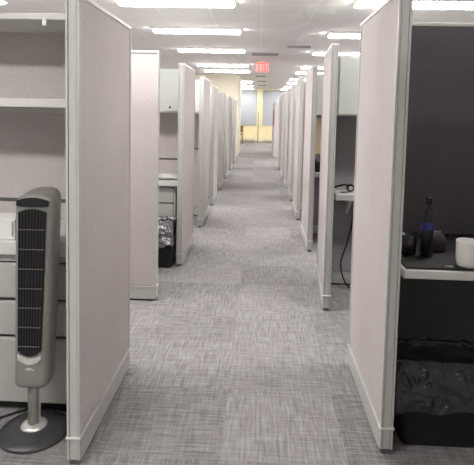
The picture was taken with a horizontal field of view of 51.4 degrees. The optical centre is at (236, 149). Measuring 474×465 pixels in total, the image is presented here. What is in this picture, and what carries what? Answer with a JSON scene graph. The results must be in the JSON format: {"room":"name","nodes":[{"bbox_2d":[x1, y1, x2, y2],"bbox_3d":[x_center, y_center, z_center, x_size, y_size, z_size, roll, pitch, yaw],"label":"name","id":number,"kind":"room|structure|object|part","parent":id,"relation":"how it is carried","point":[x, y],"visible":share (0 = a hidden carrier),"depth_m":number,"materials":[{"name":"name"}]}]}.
{"room":"open-plan office","nodes":[
{"label":"open-plan office","id":0,"kind":"room"},
{"bbox_2d":[195,75,240,156],"bbox_3d":[-2.178,-1.202,16.849,4.515,2.550,2.650,1,4,3],"label":"wall","id":1,"kind":"structure","parent":0,"point":[230,84],"depth_m":15.39,"materials":[{"name":"beige paint"}]},
{"bbox_2d":[0,142,473,464],"bbox_3d":[0.434,0.638,10.263,10.600,0.050,27.000,1,4,3],"label":"floor","id":2,"kind":"structure","parent":0,"point":[237,358],"depth_m":2.68,"materials":[{"name":"carpet"}]},
{"bbox_2d":[0,32,65,219],"bbox_3d":[-1.400,0.256,2.581,1.608,1.755,0.058,1,4,3],"label":"wall","id":3,"kind":"structure","parent":2,"relation":"on","point":[32,65],"depth_m":2.52,"materials":[{"name":"grey fabric"}]},
{"bbox_2d":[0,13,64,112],"bbox_3d":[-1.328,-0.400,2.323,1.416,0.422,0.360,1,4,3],"label":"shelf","id":4,"kind":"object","parent":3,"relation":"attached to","point":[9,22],"visible":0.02,"depth_m":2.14,"materials":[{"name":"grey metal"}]},
{"bbox_3d":[-1.318,-0.596,2.308,1.396,0.027,0.360,1,4,3],"label":"shelf","id":5,"kind":"part","parent":4,"relation":"part of","materials":[{"name":"grey metal"}]},
{"bbox_3d":[-1.326,-0.228,2.335,1.396,0.038,0.360,1,4,3],"label":"shelf","id":6,"kind":"part","parent":4,"relation":"part of","materials":[{"name":"grey metal"}]},
{"bbox_3d":[-1.342,-0.196,2.288,1.370,0.020,0.060,1,4,3],"label":"light rail","id":7,"kind":"part","parent":4,"relation":"part of","materials":[{"name":"grey metal"}]},
{"bbox_2d":[42,18,46,25],"bbox_3d":[-0.821,-0.545,2.104,0.018,0.030,0.012,1,4,3],"label":"clip","id":8,"kind":"object","parent":4,"relation":"hanging from","point":[44,20],"visible":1,"depth_m":2.10,"materials":[{"name":"white plastic"}]},
{"bbox_3d":[-1.400,0.248,2.581,1.570,0.018,0.052,1,4,3],"label":"seam rail","id":9,"kind":"part","parent":3,"relation":"part of","materials":[{"name":"grey metal"}]},
{"bbox_2d":[0,187,66,454],"bbox_3d":[-0.841,0.671,2.034,0.284,1.030,0.284,1,4,3],"label":"tower fan","id":10,"kind":"object","parent":2,"relation":"on","point":[38,210],"visible":0.98,"depth_m":1.97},
{"bbox_2d":[17,209,46,364],"bbox_3d":[-0.815,0.548,1.955,0.122,0.636,0.016,1,4,3],"label":"grille","id":11,"kind":"object","parent":10,"relation":"attached to","point":[31,223],"depth_m":1.96,"materials":[{"name":"black plastic"}]},
{"bbox_2d":[0,255,66,408],"bbox_3d":[-1.217,0.793,2.376,1.060,0.721,0.400,1,4,3],"label":"base cabinet","id":12,"kind":"object","parent":2,"relation":"on","point":[54,394],"visible":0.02,"depth_m":2.17,"materials":[{"name":"grey metal"}]},
{"bbox_2d":[0,220,65,256],"bbox_3d":[-1.389,0.395,2.347,1.500,0.060,0.434,1,4,3],"label":"countertop","id":13,"kind":"structure","parent":12,"relation":"on","point":[7,246],"depth_m":2.11,"materials":[{"name":"white laminate"}]},
{"bbox_2d":[0,213,15,238],"bbox_3d":[-1.101,0.338,2.211,0.265,0.088,0.141,1,4,-1],"label":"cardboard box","id":14,"kind":"object","parent":13,"relation":"on","point":[7,220],"visible":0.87,"depth_m":2.15,"materials":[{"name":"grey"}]},
{"bbox_2d":[60,229,65,238],"bbox_3d":[-0.743,0.381,2.229,0.200,0.012,0.140,1,4,3],"label":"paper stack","id":15,"kind":"object","parent":13,"relation":"on","point":[62,231],"visible":0.02,"depth_m":2.21,"materials":[{"name":"white paper"}]},
{"bbox_3d":[-1.218,0.463,2.167,1.028,0.030,0.028,1,4,3],"label":"rail","id":16,"kind":"part","parent":12,"relation":"part of","materials":[{"name":"grey metal"}]},
{"bbox_3d":[-1.220,0.565,2.170,1.024,0.150,0.022,1,4,3],"label":"drawer","id":17,"kind":"part","parent":12,"relation":"part of","materials":[{"name":"grey metal"}]},
{"bbox_3d":[-1.224,0.732,2.182,1.024,0.146,0.022,1,4,3],"label":"drawer","id":18,"kind":"part","parent":12,"relation":"part of","materials":[{"name":"grey metal"}]},
{"bbox_3d":[-1.229,0.968,2.199,1.024,0.287,0.022,1,4,3],"label":"drawer","id":19,"kind":"part","parent":12,"relation":"part of","materials":[{"name":"grey metal"}]},
{"bbox_2d":[0,407,66,418],"bbox_3d":[-1.069,1.173,2.079,0.756,0.011,0.160,-1,5,-24],"label":"power cord","id":20,"kind":"object","parent":2,"relation":"on","point":[52,408],"visible":0.59,"depth_m":2.21,"materials":[{"name":"black rubber"}]},
{"bbox_2d":[65,0,131,463],"bbox_3d":[-0.589,0.292,2.175,0.058,1.775,0.733,1,4,3],"label":"wall","id":21,"kind":"structure","parent":2,"relation":"on","point":[97,42],"depth_m":2.00,"materials":[{"name":"grey fabric"}]},
{"bbox_3d":[-0.605,0.313,1.821,0.050,1.741,0.016,1,4,3],"label":"post","id":22,"kind":"part","parent":21,"relation":"part of","materials":[{"name":"grey metal"}]},
{"bbox_3d":[-0.588,0.245,2.172,0.042,1.647,0.701,1,4,3],"label":"fabric panel","id":23,"kind":"part","parent":21,"relation":"part of","materials":[{"name":"beige fabric"}]},
{"bbox_3d":[-0.606,1.117,2.235,0.058,0.094,0.697,1,4,3],"label":"rail","id":24,"kind":"part","parent":21,"relation":"part of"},
{"bbox_3d":[-0.573,0.262,2.528,0.050,1.741,0.016,1,4,3],"label":"post","id":25,"kind":"part","parent":21,"relation":"part of","materials":[{"name":"grey metal"}]},
{"bbox_2d":[130,50,159,300],"bbox_3d":[-1.332,0.178,3.526,1.558,1.775,0.058,1,4,3],"label":"wall","id":26,"kind":"structure","parent":2,"relation":"on","point":[145,64],"depth_m":3.48,"materials":[{"name":"grey fabric"}]},
{"bbox_3d":[-1.349,1.002,3.586,1.522,0.094,0.058,1,4,3],"label":"rail","id":27,"kind":"part","parent":26,"relation":"part of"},
{"bbox_3d":[-0.566,0.192,3.492,0.016,1.741,0.050,1,4,3],"label":"post","id":28,"kind":"part","parent":26,"relation":"part of","materials":[{"name":"grey metal"}]},
{"bbox_2d":[158,219,176,267],"bbox_3d":[-0.675,0.820,4.365,0.268,0.400,0.206,1,4,3],"label":"waste bin","id":29,"kind":"object","parent":2,"relation":"on","point":[166,254],"visible":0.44,"depth_m":4.29,"materials":[{"name":"black plastic"}]},
{"bbox_2d":[158,216,176,247],"bbox_3d":[-0.710,0.728,4.364,0.321,0.271,0.316,1,4,3],"label":"liner","id":30,"kind":"object","parent":29,"relation":"on","point":[166,237],"visible":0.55,"depth_m":4.24,"materials":[{"name":"clear plastic"}]},
{"bbox_2d":[159,186,176,253],"bbox_3d":[-0.987,0.645,4.804,0.840,0.671,0.390,1,4,3],"label":"base cabinet","id":31,"kind":"object","parent":2,"relation":"on","point":[167,194],"visible":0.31,"depth_m":4.58,"materials":[{"name":"grey metal"}]},
{"bbox_3d":[-0.990,0.412,4.602,0.804,0.135,0.022,1,4,3],"label":"drawer","id":32,"kind":"part","parent":31,"relation":"part of","materials":[{"name":"grey metal"}]},
{"bbox_3d":[-0.993,0.557,4.613,0.804,0.125,0.022,1,4,3],"label":"drawer","id":33,"kind":"part","parent":31,"relation":"part of","materials":[{"name":"grey metal"}]},
{"bbox_2d":[159,179,176,186],"bbox_3d":[-1.280,0.276,4.770,1.500,0.050,0.449,1,4,3],"label":"countertop","id":34,"kind":"structure","parent":31,"relation":"on","point":[162,182],"depth_m":4.52,"materials":[{"name":"white laminate"}]},
{"bbox_2d":[159,172,176,178],"bbox_3d":[-0.663,0.243,4.644,0.260,0.060,0.180,1,4,3],"label":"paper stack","id":35,"kind":"object","parent":34,"relation":"on","point":[165,175],"visible":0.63,"depth_m":4.58,"materials":[{"name":"white paper"}]},
{"bbox_3d":[-0.574,0.636,4.785,0.015,0.631,0.387,1,4,3],"label":"panel","id":36,"kind":"part","parent":31,"relation":"part of","materials":[{"name":"grey metal"}]},
{"bbox_2d":[159,113,177,173],"bbox_3d":[-1.289,0.081,5.008,1.608,1.755,0.058,1,4,3],"label":"wall","id":37,"kind":"structure","parent":2,"relation":"on","point":[168,124],"depth_m":4.95,"materials":[{"name":"grey fabric"}]},
{"bbox_3d":[-1.289,0.073,5.007,1.570,0.018,0.052,1,4,3],"label":"seam rail","id":38,"kind":"part","parent":37,"relation":"part of","materials":[{"name":"grey metal"}]},
{"bbox_2d":[160,69,178,112],"bbox_3d":[-1.114,-0.572,4.759,1.200,0.410,0.332,1,4,3],"label":"upper cabinet","id":39,"kind":"object","parent":37,"relation":"attached to","point":[168,77],"visible":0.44,"depth_m":4.58,"materials":[{"name":"grey metal"}]},
{"bbox_2d":[193,114,198,215],"bbox_3d":[-1.222,-0.026,6.487,1.608,1.755,0.058,1,4,3],"label":"wall","id":40,"kind":"structure","parent":2,"relation":"on","point":[196,133],"depth_m":6.45,"materials":[{"name":"grey fabric"}]},
{"bbox_3d":[-1.239,0.788,6.547,1.572,0.094,0.058,1,4,3],"label":"rail","id":41,"kind":"part","parent":40,"relation":"part of","materials":[{"name":"grey metal"}]},
{"bbox_2d":[195,80,199,113],"bbox_3d":[-1.047,-0.679,6.238,1.200,0.410,0.332,1,4,3],"label":"upper cabinet","id":42,"kind":"object","parent":40,"relation":"attached to","point":[197,82],"visible":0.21,"depth_m":6.06,"materials":[{"name":"grey metal"}]},
{"bbox_2d":[208,89,211,196],"bbox_3d":[-1.156,-0.123,7.932,1.608,1.740,0.058,1,4,3],"label":"wall","id":43,"kind":"structure","parent":2,"relation":"on","point":[210,89],"depth_m":7.88,"materials":[{"name":"grey fabric"}]},
{"bbox_2d":[217,93,219,183],"bbox_3d":[-1.089,-0.228,9.397,1.608,1.740,0.058,1,4,3],"label":"wall","id":44,"kind":"structure","parent":2,"relation":"on","point":[219,93],"depth_m":9.34,"materials":[{"name":"grey fabric"}]},
{"bbox_2d":[224,96,225,167],"bbox_3d":[-1.018,-0.341,10.961,1.608,1.740,0.058,1,4,3],"label":"wall","id":45,"kind":"structure","parent":2,"relation":"on","point":[225,96],"depth_m":10.93,"materials":[{"name":"grey fabric"}]},
{"bbox_2d":[240,126,242,143],"bbox_3d":[0.008,-0.710,22.631,0.440,0.820,0.440,0,4,-17],"label":"chair","id":46,"kind":"object","parent":2,"relation":"on","point":[241,127],"visible":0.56,"depth_m":22.51,"materials":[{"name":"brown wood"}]},
{"bbox_2d":[240,138,255,142],"bbox_3d":[0.114,-0.467,23.583,1.540,0.200,0.092,1,4,3],"label":"baseboard heater","id":47,"kind":"object","parent":2,"relation":"on","point":[244,139],"visible":0.43,"depth_m":23.52,"materials":[{"name":"beige metal"}]},
{"bbox_2d":[271,102,274,157],"bbox_3d":[1.232,-0.704,16.516,0.058,1.750,2.333,1,4,3],"label":"wall","id":48,"kind":"structure","parent":2,"relation":"on","point":[273,103],"depth_m":16.91,"materials":[{"name":"grey fabric"}]},
{"bbox_2d":[273,102,282,157],"bbox_3d":[1.954,-0.599,15.293,1.608,1.750,0.058,1,4,3],"label":"wall","id":49,"kind":"structure","parent":2,"relation":"on","point":[276,116],"depth_m":15.30,"materials":[{"name":"grey fabric"}]},
{"bbox_2d":[277,65,317,251],"bbox_3d":[0.920,-0.190,8.804,0.078,1.835,8.003,1,4,3],"label":"wall","id":50,"kind":"structure","parent":2,"relation":"on","point":[311,86],"depth_m":6.28,"materials":[{"name":"grey fabric"}]},
{"bbox_3d":[1.076,-0.499,12.423,0.042,1.707,0.701,1,4,3],"label":"fabric panel","id":51,"kind":"part","parent":50,"relation":"part of","materials":[{"name":"grey fabric"}]},
{"bbox_3d":[1.021,-0.380,10.778,0.042,1.707,0.701,1,4,3],"label":"fabric panel","id":52,"kind":"part","parent":50,"relation":"part of","materials":[{"name":"grey fabric"}]},
{"bbox_3d":[0.938,-0.207,8.983,0.050,1.801,0.016,1,4,3],"label":"post","id":53,"kind":"part","parent":50,"relation":"part of","materials":[{"name":"grey metal"}]},
{"bbox_3d":[0.912,-0.166,8.414,0.050,1.801,0.016,1,4,3],"label":"post","id":54,"kind":"part","parent":50,"relation":"part of","materials":[{"name":"grey metal"}]},
{"bbox_3d":[0.897,-0.184,8.058,0.042,1.707,0.701,1,4,3],"label":"fabric panel","id":55,"kind":"part","parent":50,"relation":"part of","materials":[{"name":"grey fabric"}]},
{"bbox_3d":[0.880,-0.116,7.708,0.050,1.801,0.016,1,4,3],"label":"post","id":56,"kind":"part","parent":50,"relation":"part of","materials":[{"name":"grey metal"}]},
{"bbox_3d":[0.804,0.820,6.709,0.058,0.094,0.697,1,4,3],"label":"rail","id":57,"kind":"part","parent":50,"relation":"part of","materials":[{"name":"grey metal"}]},
{"bbox_3d":[0.838,-0.065,7.000,0.050,1.801,0.016,1,4,3],"label":"post","id":58,"kind":"part","parent":50,"relation":"part of","materials":[{"name":"grey metal"}]},
{"bbox_3d":[0.823,-0.082,6.643,0.042,1.707,0.701,1,4,3],"label":"fabric panel","id":59,"kind":"part","parent":50,"relation":"part of","materials":[{"name":"grey fabric"}]},
{"bbox_3d":[0.806,-0.014,6.293,0.050,1.801,0.016,1,4,3],"label":"post","id":60,"kind":"part","parent":50,"relation":"part of","materials":[{"name":"grey metal"}]},
{"bbox_3d":[0.771,0.041,5.535,0.050,1.801,0.016,1,4,3],"label":"post","id":61,"kind":"part","parent":50,"relation":"part of","materials":[{"name":"grey metal"}]},
{"bbox_3d":[0.737,0.925,5.244,0.058,0.094,0.697,1,4,3],"label":"rail","id":62,"kind":"part","parent":50,"relation":"part of","materials":[{"name":"grey metal"}]},
{"bbox_3d":[0.756,0.023,5.179,0.042,1.707,0.701,1,4,3],"label":"fabric panel","id":63,"kind":"part","parent":50,"relation":"part of","materials":[{"name":"grey fabric"}]},
{"bbox_3d":[0.739,0.092,4.829,0.050,1.801,0.016,1,4,3],"label":"post","id":64,"kind":"part","parent":50,"relation":"part of","materials":[{"name":"grey metal"}]},
{"bbox_2d":[300,82,305,209],"bbox_3d":[1.677,-0.028,6.947,1.608,1.815,0.058,1,4,3],"label":"wall","id":65,"kind":"structure","parent":2,"relation":"on","point":[304,82],"depth_m":6.96,"materials":[{"name":"fabric"}]},
{"bbox_2d":[313,115,321,234],"bbox_3d":[1.612,0.075,5.522,1.608,1.815,0.058,1,4,3],"label":"wall","id":66,"kind":"structure","parent":2,"relation":"on","point":[317,156],"depth_m":5.57,"materials":[{"name":"fabric"}]},
{"bbox_3d":[1.594,0.919,5.584,1.572,0.094,0.058,1,4,3],"label":"rail","id":67,"kind":"part","parent":66,"relation":"part of","materials":[{"name":"grey metal"}]},
{"bbox_2d":[315,118,321,153],"bbox_3d":[0.936,-0.157,5.508,0.220,0.400,0.003,1,4,3],"label":"paper notice","id":68,"kind":"object","parent":66,"relation":"attached to","point":[318,120],"visible":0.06,"depth_m":5.51,"materials":[{"name":"beige paper"}]},
{"bbox_2d":[317,74,322,114],"bbox_3d":[1.447,-0.576,5.289,1.200,0.430,0.332,1,4,3],"label":"upper cabinet","id":69,"kind":"object","parent":66,"relation":"attached to","point":[320,76],"visible":0.16,"depth_m":5.16,"materials":[{"name":"grey metal"}]},
{"bbox_3d":[1.563,0.340,5.345,1.500,0.190,0.344,1,4,3],"label":"countertop","id":70,"kind":"structure","parent":66,"relation":"attached to","visible":0},
{"bbox_2d":[315,159,319,171],"bbox_3d":[0.905,0.169,5.320,0.160,0.127,0.161,1,4,3],"label":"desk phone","id":71,"kind":"object","parent":70,"relation":"on","point":[317,164],"visible":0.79,"depth_m":5.27,"materials":[{"name":"black plastic"}]},
{"bbox_2d":[316,43,338,310],"bbox_3d":[0.673,0.177,3.708,0.058,1.835,0.733,2,4,6],"label":"wall","id":72,"kind":"structure","parent":2,"relation":"on","point":[331,57],"depth_m":3.40,"materials":[{"name":"grey fabric"}]},
{"bbox_3d":[0.709,0.147,4.059,0.050,1.801,0.016,2,4,6],"label":"post","id":73,"kind":"part","parent":72,"relation":"part of","materials":[{"name":"grey metal"}]},
{"bbox_3d":[0.655,1.031,3.770,0.058,0.094,0.697,2,4,6],"label":"rail","id":74,"kind":"part","parent":72,"relation":"part of","materials":[{"name":"grey metal"}]},
{"bbox_3d":[0.674,0.129,3.704,0.042,1.707,0.701,2,4,6],"label":"fabric panel","id":75,"kind":"part","parent":72,"relation":"part of","materials":[{"name":"grey fabric"}]},
{"bbox_2d":[331,115,356,284],"bbox_3d":[1.537,0.193,3.883,1.608,1.815,0.058,1,4,3],"label":"wall","id":76,"kind":"structure","parent":2,"relation":"on","point":[346,126],"depth_m":3.91,"materials":[{"name":"fabric"}]},
{"bbox_3d":[1.519,1.037,3.945,1.572,0.094,0.058,1,4,3],"label":"rail","id":77,"kind":"part","parent":76,"relation":"part of","materials":[{"name":"grey metal"}]},
{"bbox_2d":[334,190,353,213],"bbox_3d":[1.491,0.433,3.767,1.500,0.190,0.219,1,4,3],"label":"countertop","id":78,"kind":"structure","parent":76,"relation":"attached to","point":[348,197],"depth_m":3.70,"materials":[{"name":"white laminate"}]},
{"bbox_2d":[334,184,353,192],"bbox_3d":[0.812,0.290,3.772,0.178,0.064,0.096,1,4,3],"label":"headset","id":79,"kind":"object","parent":78,"relation":"on","point":[349,187],"visible":0.8,"depth_m":3.76,"materials":[{"name":"black plastic"}]},
{"bbox_2d":[346,184,353,191],"bbox_3d":[0.869,0.291,3.773,0.064,0.064,0.024,1,4,3],"label":"ear cup","id":80,"kind":"object","parent":79,"relation":"on","point":[349,187],"depth_m":3.76,"materials":[{"name":"black plastic"}]},
{"bbox_2d":[340,201,353,287],"bbox_3d":[0.905,0.741,3.884,0.164,0.706,0.082,3,4,19],"label":"cable","id":81,"kind":"object","parent":78,"relation":"hanging from","point":[353,201],"visible":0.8,"depth_m":3.89,"materials":[{"name":"black rubber"}]},
{"bbox_2d":[337,55,358,115],"bbox_3d":[1.330,-0.458,3.642,1.200,0.430,0.352,1,4,3],"label":"upper cabinet","id":82,"kind":"object","parent":76,"relation":"attached to","point":[348,69],"visible":0.23,"depth_m":3.50,"materials":[{"name":"grey metal"}]},
{"bbox_2d":[347,0,412,453],"bbox_3d":[0.632,0.281,2.271,0.058,1.835,0.733,1,4,3],"label":"wall","id":83,"kind":"structure","parent":2,"relation":"on","point":[385,34],"depth_m":2.08,"materials":[{"name":"grey fabric"}]},
{"bbox_3d":[0.648,0.251,2.624,0.050,1.801,0.016,1,4,3],"label":"post","id":84,"kind":"part","parent":83,"relation":"part of","materials":[{"name":"grey metal"}]},
{"bbox_3d":[0.614,1.135,2.334,0.058,0.094,0.697,1,4,3],"label":"rail","id":85,"kind":"part","parent":83,"relation":"part of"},
{"bbox_3d":[0.633,0.234,2.268,0.042,1.707,0.701,1,4,3],"label":"fabric panel","id":86,"kind":"part","parent":83,"relation":"part of","materials":[{"name":"beige fabric"}]},
{"bbox_3d":[0.616,0.302,1.918,0.050,1.801,0.016,1,4,3],"label":"post","id":87,"kind":"part","parent":83,"relation":"part of","materials":[{"name":"grey metal"}]},
{"bbox_2d":[393,340,473,447],"bbox_3d":[0.858,1.038,2.103,0.422,0.360,0.206,1,4,3],"label":"waste bin","id":88,"kind":"object","parent":2,"relation":"on","point":[434,400],"visible":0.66,"depth_m":2.02,"materials":[{"name":"black plastic"}]},
{"bbox_2d":[397,22,473,342],"bbox_3d":[1.478,0.277,2.572,1.608,1.835,0.058,1,4,3],"label":"wall","id":89,"kind":"structure","parent":2,"relation":"on","point":[439,165],"depth_m":2.56,"materials":[{"name":"grey fabric"}]},
{"bbox_2d":[400,233,473,280],"bbox_3d":[1.421,0.556,2.243,1.500,0.176,0.649,1,4,3],"label":"countertop","id":90,"kind":"structure","parent":89,"relation":"attached to","point":[407,273],"depth_m":1.95,"materials":[{"name":"grey laminate"}]},
{"bbox_2d":[401,246,467,269],"bbox_3d":[0.808,0.461,2.134,0.240,0.004,0.340,1,4,3],"label":"desk mat","id":91,"kind":"object","parent":90,"relation":"on","point":[438,260],"visible":0.51,"depth_m":2.05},
{"bbox_2d":[401,232,416,254],"bbox_3d":[0.751,0.412,2.163,0.074,0.086,0.074,1,4,3],"label":"tumbler","id":92,"kind":"object","parent":91,"relation":"on","point":[409,240],"visible":0.78,"depth_m":2.13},
{"bbox_2d":[420,196,433,256],"bbox_3d":[0.821,0.330,2.124,0.054,0.258,0.054,1,4,3],"label":"bottle","id":93,"kind":"object","parent":91,"relation":"on","point":[427,222],"visible":1,"depth_m":2.11,"materials":[{"name":"black plastic"}]},
{"bbox_2d":[433,231,446,252],"bbox_3d":[0.888,0.408,2.217,0.104,0.091,0.070,1,4,-9],"label":"pouch","id":94,"kind":"object","parent":91,"relation":"on","point":[439,240],"visible":0.58,"depth_m":2.19,"materials":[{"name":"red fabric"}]},
{"bbox_2d":[455,238,473,268],"bbox_3d":[0.964,0.422,2.006,0.142,0.108,0.096,1,4,3],"label":"mug","id":95,"kind":"object","parent":90,"relation":"on","point":[464,255],"visible":1,"depth_m":1.98,"materials":[{"name":"white ceramic"}]},
{"bbox_2d":[0,0,473,89],"bbox_3d":[0.489,-1.959,10.073,10.600,0.060,27.000,1,4,3],"label":"ceiling","id":96,"kind":"structure","parent":0,"point":[267,26],"depth_m":6.83,"materials":[{"name":"tile"}]},
{"bbox_2d":[0,0,8,3],"bbox_3d":[-3.170,-1.630,5.346,1.260,0.058,0.300,1,4,3],"label":"ceiling light","id":97,"kind":"object","parent":96,"relation":"attached to","point":[1,1],"visible":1,"depth_m":5.39,"materials":[{"name":"white"}]},
{"bbox_2d":[116,0,235,7],"bbox_3d":[-0.652,-1.571,5.266,1.260,0.058,0.300,1,4,3],"label":"ceiling light","id":98,"kind":"object","parent":96,"relation":"attached to","point":[134,3],"visible":1,"depth_m":5.18,"materials":[{"name":"white plastic"}]},
{"bbox_3d":[-0.652,-1.586,5.265,1.260,0.028,0.300,1,4,3],"label":"frame","id":99,"kind":"part","parent":98,"relation":"part of","materials":[{"name":"white plastic"}]},
{"bbox_2d":[151,27,241,34],"bbox_3d":[-0.571,-1.700,7.049,1.260,0.058,0.300,1,4,3],"label":"ceiling light","id":100,"kind":"object","parent":96,"relation":"attached to","point":[171,30],"visible":1,"depth_m":6.93,"materials":[{"name":"white plastic"}]},
{"bbox_2d":[177,47,245,52],"bbox_3d":[-0.472,-1.855,9.202,1.260,0.058,0.300,1,4,3],"label":"ceiling light","id":101,"kind":"object","parent":96,"relation":"attached to","point":[207,50],"visible":1,"depth_m":9.08,"materials":[{"name":"white plastic"}]},
{"bbox_2d":[178,49,244,52],"bbox_3d":[-0.472,-1.854,9.202,1.220,0.056,0.260,1,4,3],"label":"diffuser","id":102,"kind":"object","parent":101,"relation":"attached to","point":[180,50],"depth_m":9.09,"materials":[{"name":"white plastic"}]},
{"bbox_2d":[196,63,248,66],"bbox_3d":[-0.347,-2.052,11.942,1.260,0.058,0.300,1,4,3],"label":"ceiling light","id":103,"kind":"object","parent":96,"relation":"attached to","point":[197,64],"visible":1,"depth_m":11.82,"materials":[{"name":"white plastic"}]},
{"bbox_2d":[204,69,249,72],"bbox_3d":[-0.272,-2.172,13.606,1.260,0.058,0.300,1,4,3],"label":"ceiling light","id":104,"kind":"object","parent":96,"relation":"attached to","point":[205,70],"visible":1,"depth_m":13.48,"materials":[{"name":"white plastic"}]},
{"bbox_2d":[256,61,268,71],"bbox_3d":[0.568,-1.877,11.100,0.290,0.250,0.060,1,4,3],"label":"exit sign","id":105,"kind":"object","parent":96,"relation":"hanging from","point":[262,66],"visible":1,"depth_m":11.08,"materials":[{"name":"red plastic"}]},
{"bbox_2d":[252,53,277,55],"bbox_3d":[0.553,-1.893,9.744,0.520,0.020,0.300,1,4,3],"label":"ceiling vent","id":106,"kind":"object","parent":96,"relation":"in","point":[258,54],"visible":1,"depth_m":9.73,"materials":[{"name":"grey metal"}]},
{"bbox_2d":[287,46,310,47],"bbox_3d":[1.082,-1.799,8.603,0.400,0.020,0.160,1,4,3],"label":"ceiling vent","id":107,"kind":"object","parent":96,"relation":"in","point":[287,46],"visible":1,"depth_m":8.57,"materials":[{"name":"grey metal"}]},
{"bbox_2d":[295,72,322,73],"bbox_3d":[2.254,-2.125,13.694,1.260,0.058,0.300,1,4,3],"label":"ceiling light","id":108,"kind":"object","parent":96,"relation":"attached to","point":[295,72],"visible":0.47,"depth_m":13.57,"materials":[{"name":"white plastic"}]},
{"bbox_2d":[300,66,322,68],"bbox_3d":[2.178,-2.005,12.031,1.260,0.058,0.300,1,4,3],"label":"ceiling light","id":109,"kind":"object","parent":96,"relation":"attached to","point":[301,67],"visible":0.4,"depth_m":11.93,"materials":[{"name":"white plastic"}]},
{"bbox_2d":[312,51,358,54],"bbox_3d":[2.052,-1.805,9.261,1.260,0.058,0.300,1,4,3],"label":"ceiling light","id":110,"kind":"object","parent":96,"relation":"attached to","point":[313,52],"visible":0.56,"depth_m":9.13,"materials":[{"name":"white plastic"}]},
{"bbox_2d":[327,32,359,38],"bbox_3d":[1.956,-1.653,7.148,1.260,0.058,0.300,1,4,3],"label":"ceiling light","id":111,"kind":"object","parent":96,"relation":"attached to","point":[330,34],"visible":0.38,"depth_m":7.05,"materials":[{"name":"white plastic"}]},
{"bbox_2d":[328,34,359,38],"bbox_3d":[1.956,-1.652,7.148,1.220,0.056,0.260,1,4,3],"label":"diffuser","id":112,"kind":"object","parent":111,"relation":"attached to","point":[329,35],"depth_m":7.08,"materials":[{"name":"white plastic"}]},
{"bbox_2d":[353,0,473,9],"bbox_3d":[1.863,-1.506,5.106,1.260,0.058,0.300,1,4,3],"label":"ceiling light","id":113,"kind":"object","parent":96,"relation":"attached to","point":[417,4],"visible":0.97,"depth_m":5.01,"materials":[{"name":"white plastic"}]},
{"bbox_2d":[240,89,285,140],"bbox_3d":[1.073,-1.624,23.570,10.400,2.550,0.100,1,4,3],"label":"wall","id":114,"kind":"structure","parent":0,"point":[262,132],"depth_m":23.56,"materials":[{"name":"yellow paint"}]},
{"bbox_2d":[241,90,256,124],"bbox_3d":[0.129,-2.031,23.513,1.640,1.670,0.040,1,4,3],"label":"window blind","id":115,"kind":"object","parent":114,"relation":"attached to","point":[248,97],"visible":0.39,"depth_m":23.49,"materials":[{"name":"grey fabric"}]},
{"bbox_2d":[240,141,271,142],"bbox_3d":[1.044,-0.393,23.602,10.400,0.090,0.015,1,4,3],"label":"baseboard","id":116,"kind":"structure","parent":114,"relation":"attached to","point":[240,141],"depth_m":23.60,"materials":[{"name":"beige metal"}]},
{"bbox_2d":[262,90,285,125],"bbox_3d":[2.037,-1.984,23.430,1.620,1.670,0.040,1,4,3],"label":"window blind","id":117,"kind":"object","parent":114,"relation":"attached to","point":[269,96],"visible":0.5,"depth_m":23.43,"materials":[{"name":"grey fabric"}]}
]}

